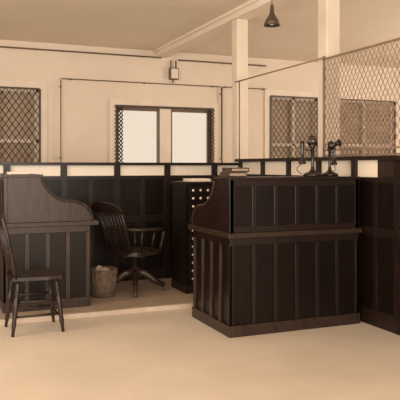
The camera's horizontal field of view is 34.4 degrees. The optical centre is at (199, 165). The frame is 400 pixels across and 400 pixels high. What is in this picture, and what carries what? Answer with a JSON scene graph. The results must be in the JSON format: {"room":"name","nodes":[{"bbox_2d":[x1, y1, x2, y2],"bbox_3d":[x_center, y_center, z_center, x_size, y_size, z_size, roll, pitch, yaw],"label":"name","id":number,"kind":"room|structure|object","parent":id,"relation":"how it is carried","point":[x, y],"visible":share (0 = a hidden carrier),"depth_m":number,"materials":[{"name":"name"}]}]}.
{"room":"old-fashioned office","nodes":[
{"label":"old-fashioned office","id":0,"kind":"room"},
{"bbox_2d":[0,308,399,399],"bbox_3d":[1.385,1.400,5.261,12.600,0.100,12.650,0,0,-23],"label":"floor","id":1,"kind":"structure","parent":0,"point":[172,354],"depth_m":4.45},
{"bbox_2d":[0,214,64,336],"bbox_3d":[-1.410,0.865,5.336,0.542,0.974,0.420,0,0,-25],"label":"chair","id":2,"kind":"object","parent":1,"relation":"on","point":[50,274],"visible":1,"depth_m":5.26,"materials":[{"name":"brown wood"}]},
{"bbox_2d":[0,278,192,324],"bbox_3d":[-2.295,1.330,6.085,6.440,0.040,1.560,0,0,-23],"label":"platform","id":3,"kind":"object","parent":1,"relation":"on","point":[151,297],"depth_m":6.18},
{"bbox_2d":[0,173,98,312],"bbox_3d":[-1.568,0.696,6.420,0.880,1.235,1.100,0,0,-23],"label":"desk","id":4,"kind":"object","parent":3,"relation":"on","point":[46,230],"visible":0.85,"depth_m":5.92,"materials":[{"name":"brown wood"}]},
{"bbox_2d":[7,172,29,173],"bbox_3d":[-1.712,0.066,6.077,0.196,0.024,0.262,0,0,-23],"label":"paper stack","id":5,"kind":"object","parent":4,"relation":"on","point":[7,172],"visible":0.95,"depth_m":5.97,"materials":[{"name":"beige paper"}]},
{"bbox_2d":[90,265,117,297],"bbox_3d":[-0.973,1.160,6.527,0.291,0.307,0.291,0,0,-23],"label":"wastebasket","id":6,"kind":"object","parent":3,"relation":"on","point":[103,279],"visible":0.99,"depth_m":6.43,"materials":[{"name":"wicker"}]},
{"bbox_2d":[0,162,237,281],"bbox_3d":[-2.067,0.637,6.917,5.500,1.354,0.120,0,0,-23],"label":"wall","id":7,"kind":"structure","parent":3,"relation":"on","point":[142,191],"depth_m":7.41,"materials":[{"name":"brown wood"}]},
{"bbox_2d":[91,202,167,296],"bbox_3d":[-0.737,0.839,6.731,0.697,0.950,0.637,0,0,-41],"label":"swivel armchair","id":8,"kind":"object","parent":3,"relation":"on","point":[135,251],"visible":0.89,"depth_m":6.63,"materials":[{"name":"brown wood"}]},
{"bbox_2d":[171,181,212,293],"bbox_3d":[0.232,0.739,7.033,1.005,1.148,0.452,0,0,-23],"label":"base cabinet","id":9,"kind":"object","parent":3,"relation":"on","point":[186,195],"visible":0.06,"depth_m":6.74,"materials":[{"name":"brown wood"}]},
{"bbox_2d":[183,178,209,181],"bbox_3d":[-0.032,0.148,6.899,0.230,0.030,0.237,0,0,-23],"label":"paper stack","id":10,"kind":"object","parent":9,"relation":"on","point":[185,179],"visible":0.99,"depth_m":6.81,"materials":[{"name":"beige paper"}]},
{"bbox_2d":[232,19,247,162],"bbox_3d":[0.503,-0.245,8.160,0.196,3.190,0.196,0,0,-23],"label":"column","id":11,"kind":"structure","parent":1,"relation":"on","point":[239,26],"depth_m":8.10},
{"bbox_2d":[188,176,361,337],"bbox_3d":[0.637,0.720,5.703,1.260,1.260,0.880,0,0,-23],"label":"desk","id":12,"kind":"object","parent":1,"relation":"on","point":[272,254],"visible":1,"depth_m":5.31,"materials":[{"name":"brown wood"}]},
{"bbox_2d":[220,168,248,176],"bbox_3d":[0.282,0.051,5.281,0.180,0.076,0.185,0,0,-23],"label":"book stack","id":13,"kind":"object","parent":12,"relation":"on","point":[226,172],"visible":0.96,"depth_m":5.21,"materials":[{"name":"paper"}]},
{"bbox_2d":[297,135,321,176],"bbox_3d":[0.964,-0.089,5.566,0.207,0.357,0.181,0,0,-40],"label":"telephone","id":14,"kind":"object","parent":12,"relation":"on","point":[312,140],"visible":1,"depth_m":5.55,"materials":[{"name":"black metal"}]},
{"bbox_2d":[322,139,341,175],"bbox_3d":[1.145,-0.074,5.672,0.166,0.326,0.189,0,0,-11],"label":"telephone","id":15,"kind":"object","parent":12,"relation":"on","point":[331,145],"visible":0.97,"depth_m":5.66,"materials":[{"name":"black metal"}]},
{"bbox_2d":[235,155,399,334],"bbox_3d":[1.217,0.632,6.106,0.100,1.435,4.340,0,0,-23],"label":"wall","id":16,"kind":"structure","parent":1,"relation":"on","point":[379,183],"depth_m":5.45,"materials":[{"name":"brown wood"}]},
{"bbox_2d":[235,37,399,158],"bbox_3d":[1.244,-0.568,6.042,0.020,0.964,4.200,0,0,-23],"label":"screen","id":17,"kind":"object","parent":16,"relation":"on","point":[324,58],"visible":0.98,"depth_m":5.69,"materials":[{"name":"brown metal"}]},
{"bbox_2d":[318,0,339,156],"bbox_3d":[1.261,-0.245,6.337,0.196,3.190,0.196,0,0,-23],"label":"column","id":18,"kind":"structure","parent":1,"relation":"on","point":[328,10],"depth_m":6.28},
{"bbox_2d":[0,40,399,162],"bbox_3d":[-0.998,-0.300,10.985,12.600,3.300,0.250,0,0,-23],"label":"wall","id":19,"kind":"structure","parent":0,"point":[84,103],"depth_m":10.76,"materials":[{"name":"paint"}]},
{"bbox_2d":[0,80,46,161],"bbox_3d":[-3.117,-0.440,10.000,1.550,1.780,0.200,0,0,-23],"label":"window","id":20,"kind":"structure","parent":19,"relation":"in","point":[23,104],"depth_m":10.17,"materials":[{"name":"wood"}]},
{"bbox_2d":[59,78,61,161],"bbox_3d":[-2.221,-0.130,10.305,0.024,2.520,0.061,0,0,-23],"label":"trim","id":21,"kind":"structure","parent":19,"relation":"attached to","point":[60,86],"depth_m":10.28,"materials":[{"name":"brown paint"}]},
{"bbox_2d":[0,46,161,57],"bbox_3d":[-3.683,-1.830,9.694,6.550,0.026,0.066,0,0,-23],"label":"trim","id":22,"kind":"structure","parent":19,"relation":"attached to","point":[0,46],"depth_m":10.38,"materials":[{"name":"brown paint"}]},
{"bbox_2d":[62,78,219,86],"bbox_3d":[-0.928,-1.390,10.843,2.760,0.024,0.062,0,0,-23],"label":"trim","id":23,"kind":"structure","parent":19,"relation":"attached to","point":[62,78],"depth_m":10.78,"materials":[{"name":"brown paint"}]},
{"bbox_2d":[109,99,218,162],"bbox_3d":[-0.596,-0.300,11.033,2.040,1.600,0.170,0,0,-23],"label":"window","id":24,"kind":"structure","parent":19,"relation":"in","point":[163,109],"depth_m":11.01,"materials":[{"name":"brown paint"}]},
{"bbox_2d":[169,60,178,82],"bbox_3d":[-0.446,-1.610,11.024,0.150,0.380,0.098,0,0,-23],"label":"electrical box","id":25,"kind":"object","parent":19,"relation":"attached to","point":[173,72],"visible":1,"depth_m":10.99,"materials":[{"name":"brown paint"}]},
{"bbox_2d":[220,87,222,162],"bbox_3d":[0.375,-0.130,11.382,0.032,2.520,0.069,0,0,-23],"label":"trim","id":26,"kind":"structure","parent":19,"relation":"attached to","point":[221,93],"depth_m":11.36,"materials":[{"name":"brown paint"}]},
{"bbox_2d":[178,59,265,66],"bbox_3d":[0.402,-1.810,11.395,1.700,0.026,0.066,0,0,-23],"label":"trim","id":27,"kind":"structure","parent":19,"relation":"attached to","point":[178,59],"depth_m":11.29,"materials":[{"name":"brown paint"}]},
{"bbox_2d":[223,86,265,89],"bbox_3d":[0.794,-1.390,11.560,0.850,0.024,0.062,0,0,-23],"label":"trim","id":28,"kind":"structure","parent":19,"relation":"attached to","point":[223,86],"depth_m":11.59,"materials":[{"name":"brown paint"}]},
{"bbox_2d":[264,89,317,157],"bbox_3d":[1.734,-0.470,12.019,1.340,1.840,0.200,0,0,-23],"label":"window","id":29,"kind":"structure","parent":19,"relation":"in","point":[288,114],"depth_m":12.01,"materials":[{"name":"wood"}]},
{"bbox_2d":[340,93,398,156],"bbox_3d":[3.202,-0.470,12.630,1.700,1.840,0.200,0,0,-23],"label":"window","id":30,"kind":"structure","parent":19,"relation":"in","point":[396,150],"depth_m":12.69,"materials":[{"name":"wood"}]},
{"bbox_2d":[0,0,399,67],"bbox_3d":[1.385,-2.000,5.261,12.600,0.100,12.650,0,0,-23],"label":"ceiling","id":31,"kind":"structure","parent":0,"point":[126,24],"depth_m":8.92,"materials":[{"name":"paint"}]},
{"bbox_2d":[153,0,290,57],"bbox_3d":[1.710,-1.895,5.261,0.260,0.110,12.400,0,0,-23],"label":"ceiling beam","id":32,"kind":"structure","parent":31,"relation":"attached to","point":[250,9],"depth_m":8.66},
{"bbox_2d":[264,0,279,27],"bbox_3d":[0.667,-1.625,5.997,0.156,0.650,0.156,0,0,-23],"label":"pendant lamp","id":33,"kind":"object","parent":31,"relation":"hanging from","point":[271,21],"visible":1,"depth_m":5.97,"materials":[{"name":"metal"}]}
]}

